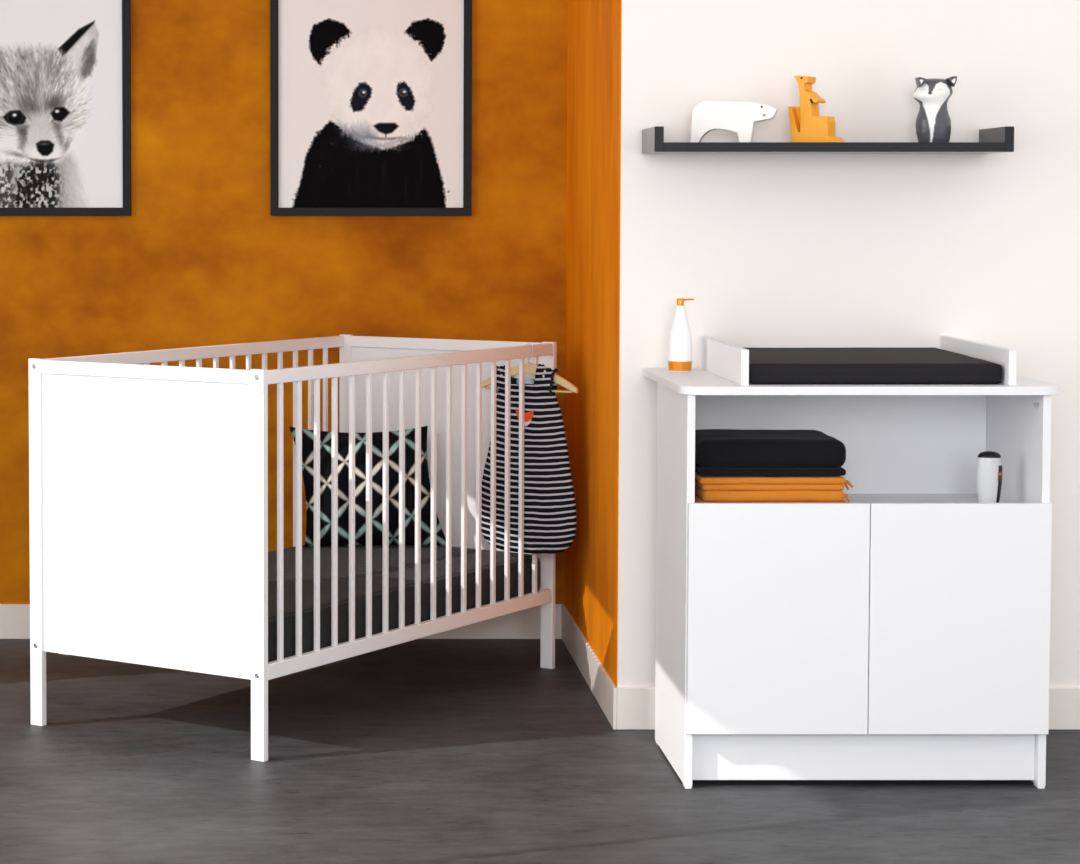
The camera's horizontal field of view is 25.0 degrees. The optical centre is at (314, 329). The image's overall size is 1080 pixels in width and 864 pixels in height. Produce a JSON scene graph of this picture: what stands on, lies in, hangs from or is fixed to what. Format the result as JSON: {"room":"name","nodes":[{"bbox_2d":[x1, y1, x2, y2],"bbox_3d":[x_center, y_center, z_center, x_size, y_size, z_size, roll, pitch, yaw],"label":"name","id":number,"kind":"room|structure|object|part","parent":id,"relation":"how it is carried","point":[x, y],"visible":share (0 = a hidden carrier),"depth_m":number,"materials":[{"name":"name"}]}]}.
{"room":"children's room","nodes":[
{"label":"children's room","id":0,"kind":"room"},
{"bbox_2d":[0,0,566,604],"bbox_3d":[-0.665,-0.543,6.490,2.671,2.750,0.100,0,3,0],"label":"wall","id":1,"kind":"structure","parent":0,"point":[200,258],"depth_m":6.46,"materials":[{"name":"orange paint"}]},
{"bbox_2d":[0,0,130,215],"bbox_3d":[-0.757,-0.662,6.421,0.534,0.720,0.024,0,3,0],"label":"picture frame","id":2,"kind":"object","parent":1,"relation":"attached to","point":[65,65],"visible":1,"depth_m":6.42,"materials":[{"name":"paper"}]},
{"bbox_2d":[0,604,560,638],"bbox_3d":[-0.619,0.786,6.503,2.562,0.094,0.009,0,3,0],"label":"baseboard","id":3,"kind":"structure","parent":1,"relation":"attached to","point":[14,618],"depth_m":6.50,"materials":[{"name":"white wood"}]},
{"bbox_2d":[270,0,471,215],"bbox_3d":[0.149,-0.662,6.421,0.534,0.720,0.024,0,3,0],"label":"picture frame","id":4,"kind":"object","parent":1,"relation":"attached to","point":[371,100],"visible":1,"depth_m":6.42,"materials":[{"name":"paper"}]},
{"bbox_2d":[0,639,1079,863],"bbox_3d":[0.500,1.049,3.037,5.000,0.080,7.159,0,3,0],"label":"floor","id":5,"kind":"structure","parent":0,"point":[418,751],"depth_m":4.85,"materials":[{"name":"concrete"}]},
{"bbox_2d":[28,334,556,761],"bbox_3d":[-0.017,0.460,5.737,0.646,0.824,1.258,2,4,35],"label":"crib","id":6,"kind":"object","parent":5,"relation":"on","point":[148,484],"visible":0.93,"depth_m":5.30,"materials":[{"name":"white paint"}]},
{"bbox_3d":[-0.620,0.476,5.402,0.034,0.824,0.016,2,4,35],"label":"leg","id":7,"kind":"part","parent":6,"relation":"part of","materials":[{"name":"white paint"}]},
{"bbox_3d":[-0.368,0.091,5.208,0.578,0.029,0.015,2,4,35],"label":"rail","id":8,"kind":"part","parent":6,"relation":"part of","materials":[{"name":"white paint"}]},
{"bbox_3d":[-0.368,0.415,5.225,0.578,0.627,0.004,2,4,35],"label":"panel","id":9,"kind":"part","parent":6,"relation":"part of","materials":[{"name":"white paint"}]},
{"bbox_3d":[-0.276,0.057,5.896,0.016,0.029,1.219,2,4,35],"label":"rail","id":10,"kind":"part","parent":6,"relation":"part of","materials":[{"name":"white paint"}]},
{"bbox_3d":[-0.117,0.494,5.055,0.034,0.824,0.016,2,4,35],"label":"leg","id":11,"kind":"part","parent":6,"relation":"part of","materials":[{"name":"white paint"}]},
{"bbox_3d":[0.083,0.425,6.419,0.034,0.824,0.016,2,4,35],"label":"leg","id":12,"kind":"part","parent":6,"relation":"part of","materials":[{"name":"white paint"}]},
{"bbox_2d":[268,545,540,661],"bbox_3d":[-0.017,0.630,5.746,0.606,0.105,1.214,2,4,35],"label":"mattress","id":13,"kind":"object","parent":6,"relation":"in","point":[360,550],"visible":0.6,"depth_m":5.66,"materials":[{"name":"black fabric"}]},
{"bbox_2d":[289,426,445,546],"bbox_3d":[0.137,0.402,6.181,0.410,0.307,0.140,0,3,5],"label":"throw pillow","id":14,"kind":"object","parent":13,"relation":"on","point":[307,435],"visible":0.66,"depth_m":6.14,"materials":[{"name":"fabric"}]},
{"bbox_3d":[0.242,0.693,5.570,0.016,0.034,1.219,2,4,35],"label":"rail","id":15,"kind":"part","parent":6,"relation":"part of","materials":[{"name":"white paint"}]},
{"bbox_3d":[0.242,0.075,5.538,0.016,0.029,1.219,2,4,35],"label":"rail","id":16,"kind":"part","parent":6,"relation":"part of","materials":[{"name":"white paint"}]},
{"bbox_3d":[0.335,0.040,6.226,0.578,0.029,0.015,2,4,35],"label":"rail","id":17,"kind":"part","parent":6,"relation":"part of","materials":[{"name":"white paint"}]},
{"bbox_3d":[0.335,0.363,6.242,0.578,0.627,0.004,2,4,35],"label":"panel","id":18,"kind":"part","parent":6,"relation":"part of","materials":[{"name":"white paint"}]},
{"bbox_2d":[482,343,577,392],"bbox_3d":[0.525,0.093,5.949,0.274,0.118,0.011,2,4,35],"label":"hanger","id":19,"kind":"object","parent":6,"relation":"hanging from","point":[530,368],"visible":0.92,"depth_m":5.94,"materials":[{"name":"brown wood"}]},
{"bbox_2d":[481,364,576,553],"bbox_3d":[0.524,0.318,5.961,0.274,0.470,0.053,2,4,35],"label":"sleeping bag","id":20,"kind":"object","parent":19,"relation":"hanging from","point":[550,519],"visible":0.84,"depth_m":5.92,"materials":[{"name":"black fabric"}]},
{"bbox_3d":[0.584,0.129,5.903,0.030,0.068,0.011,-3,4,-42],"label":"arm trim","id":21,"kind":"part","parent":20,"relation":"part of","materials":[{"name":"black fabric"}]},
{"bbox_3d":[0.525,0.117,5.950,0.274,0.068,0.011,2,4,35],"label":"arm","id":22,"kind":"part","parent":19,"relation":"part of","materials":[{"name":"brown wood"}]},
{"bbox_3d":[0.586,0.443,6.072,0.034,0.824,0.016,2,4,35],"label":"leg","id":23,"kind":"part","parent":6,"relation":"part of","materials":[{"name":"white paint"}]},
{"bbox_2d":[643,336,1058,788],"bbox_3d":[1.103,0.466,5.071,0.756,0.878,0.566,0,3,0],"label":"table","id":24,"kind":"object","parent":5,"relation":"on","point":[900,629],"visible":0.91,"depth_m":4.80,"materials":[{"name":"white wood"}]},
{"bbox_3d":[0.746,0.510,5.019,0.016,0.783,0.421,0,3,0],"label":"panel","id":25,"kind":"part","parent":24,"relation":"part of","materials":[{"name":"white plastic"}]},
{"bbox_2d":[668,298,693,371],"bbox_3d":[0.787,0.012,5.212,0.051,0.158,0.051,2,4,37],"label":"pump bottle","id":26,"kind":"object","parent":24,"relation":"on","point":[680,338],"visible":1,"depth_m":5.20,"materials":[{"name":"white plastic"}]},
{"bbox_3d":[0.854,0.063,5.066,0.016,0.071,0.528,0,3,0],"label":"changing rail","id":27,"kind":"part","parent":24,"relation":"part of","materials":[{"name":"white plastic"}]},
{"bbox_2d":[695,472,852,502],"bbox_3d":[0.928,0.328,4.984,0.316,0.073,0.259,0,3,0],"label":"folded blanket","id":28,"kind":"object","parent":24,"relation":"on","point":[708,489],"visible":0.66,"depth_m":4.86,"materials":[{"name":"orange fabric"}]},
{"bbox_2d":[695,429,845,475],"bbox_3d":[0.919,0.252,4.978,0.304,0.074,0.256,0,3,0],"label":"folded blanket","id":29,"kind":"object","parent":28,"relation":"on","point":[718,452],"visible":0.85,"depth_m":4.86,"materials":[{"name":"black fabric"}]},
{"bbox_3d":[0.919,0.575,4.802,0.359,0.461,0.016,0,3,0],"label":"door","id":30,"kind":"part","parent":24,"relation":"part of","materials":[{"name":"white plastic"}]},
{"bbox_3d":[1.099,0.479,5.211,0.689,0.738,0.006,0,3,0],"label":"panel","id":31,"kind":"part","parent":24,"relation":"part of","materials":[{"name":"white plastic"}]},
{"bbox_2d":[643,368,1058,394],"bbox_3d":[1.103,0.108,5.055,0.756,0.017,0.562,0,3,0],"label":"countertop","id":32,"kind":"structure","parent":24,"relation":"on","point":[698,381],"depth_m":4.78,"materials":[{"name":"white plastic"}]},
{"bbox_2d":[745,347,1001,383],"bbox_3d":[1.120,0.075,5.072,0.510,0.046,0.501,0,3,0],"label":"mat","id":33,"kind":"object","parent":24,"relation":"on","point":[893,365],"visible":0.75,"depth_m":4.83,"materials":[{"name":"black fabric"}]},
{"bbox_2d":[843,494,1005,502],"bbox_3d":[1.099,0.372,5.003,0.689,0.016,0.398,0,3,0],"label":"shelf","id":34,"kind":"object","parent":24,"relation":"attached to","point":[854,498],"depth_m":5.12,"materials":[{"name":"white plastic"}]},
{"bbox_3d":[1.280,0.575,4.802,0.358,0.461,0.016,0,3,0],"label":"door","id":35,"kind":"part","parent":24,"relation":"part of","materials":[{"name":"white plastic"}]},
{"bbox_3d":[1.386,0.063,5.066,0.015,0.071,0.528,0,3,0],"label":"changing rail","id":36,"kind":"part","parent":24,"relation":"part of","materials":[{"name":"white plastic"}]},
{"bbox_2d":[976,451,1002,502],"bbox_3d":[1.365,0.307,4.897,0.052,0.122,0.037,0,3,5],"label":"bottle","id":37,"kind":"object","parent":24,"relation":"on","point":[989,473],"visible":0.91,"depth_m":4.88,"materials":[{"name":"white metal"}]},
{"bbox_3d":[1.452,0.510,5.019,0.016,0.783,0.421,0,3,0],"label":"panel","id":38,"kind":"part","parent":24,"relation":"part of","materials":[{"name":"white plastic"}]},
{"bbox_2d":[564,0,621,687],"bbox_3d":[0.672,-0.515,5.927,0.002,2.750,1.227,0,3,0],"label":"wall","id":39,"kind":"structure","parent":0,"point":[594,27],"depth_m":5.80,"materials":[{"name":"orange paint"}]},
{"bbox_2d":[561,604,616,729],"bbox_3d":[0.667,0.815,5.939,0.008,0.094,1.138,0,3,0],"label":"baseboard","id":40,"kind":"structure","parent":39,"relation":"attached to","point":[598,680],"depth_m":5.82,"materials":[{"name":"white wood"}]},
{"bbox_2d":[617,0,1079,686],"bbox_3d":[1.837,-0.486,5.372,2.327,2.750,0.120,0,3,0],"label":"wall","id":41,"kind":"structure","parent":0,"point":[769,250],"depth_m":5.32,"materials":[{"name":"white paint"}]},
{"bbox_2d":[642,126,1013,153],"bbox_3d":[1.099,-0.408,5.215,0.761,0.054,0.202,0,3,0],"label":"wall shelf","id":42,"kind":"object","parent":41,"relation":"attached to","point":[999,139],"visible":1,"depth_m":5.12,"materials":[{"name":"paint"}]},
{"bbox_2d":[690,101,777,141],"bbox_3d":[0.899,-0.445,5.188,0.184,0.090,0.029,1,3,17],"label":"bear figurine","id":43,"kind":"object","parent":42,"relation":"on","point":[740,118],"visible":0.88,"depth_m":5.18,"materials":[{"name":"white paint"}]},
{"bbox_2d":[788,76,843,141],"bbox_3d":[1.076,-0.472,5.189,0.119,0.145,0.037,2,4,40],"label":"figurine","id":44,"kind":"object","parent":42,"relation":"on","point":[806,123],"visible":0.97,"depth_m":5.18,"materials":[{"name":"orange wood"}]},
{"bbox_3d":[1.080,-0.492,5.186,0.018,0.014,0.037,2,4,40],"label":"arm","id":45,"kind":"part","parent":44,"relation":"part of","materials":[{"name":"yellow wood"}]},
{"bbox_2d":[913,76,956,141],"bbox_3d":[1.327,-0.471,5.188,0.087,0.142,0.062,0,3,0],"label":"figurine","id":46,"kind":"object","parent":42,"relation":"on","point":[933,121],"visible":0.98,"depth_m":5.16,"materials":[{"name":"ceramic"}]},
{"bbox_2d":[617,687,1079,729],"bbox_3d":[1.836,0.843,5.375,2.329,0.094,0.008,0,3,0],"label":"baseboard","id":47,"kind":"structure","parent":41,"relation":"attached to","point":[635,705],"depth_m":5.37,"materials":[{"name":"white wood"}]}
]}

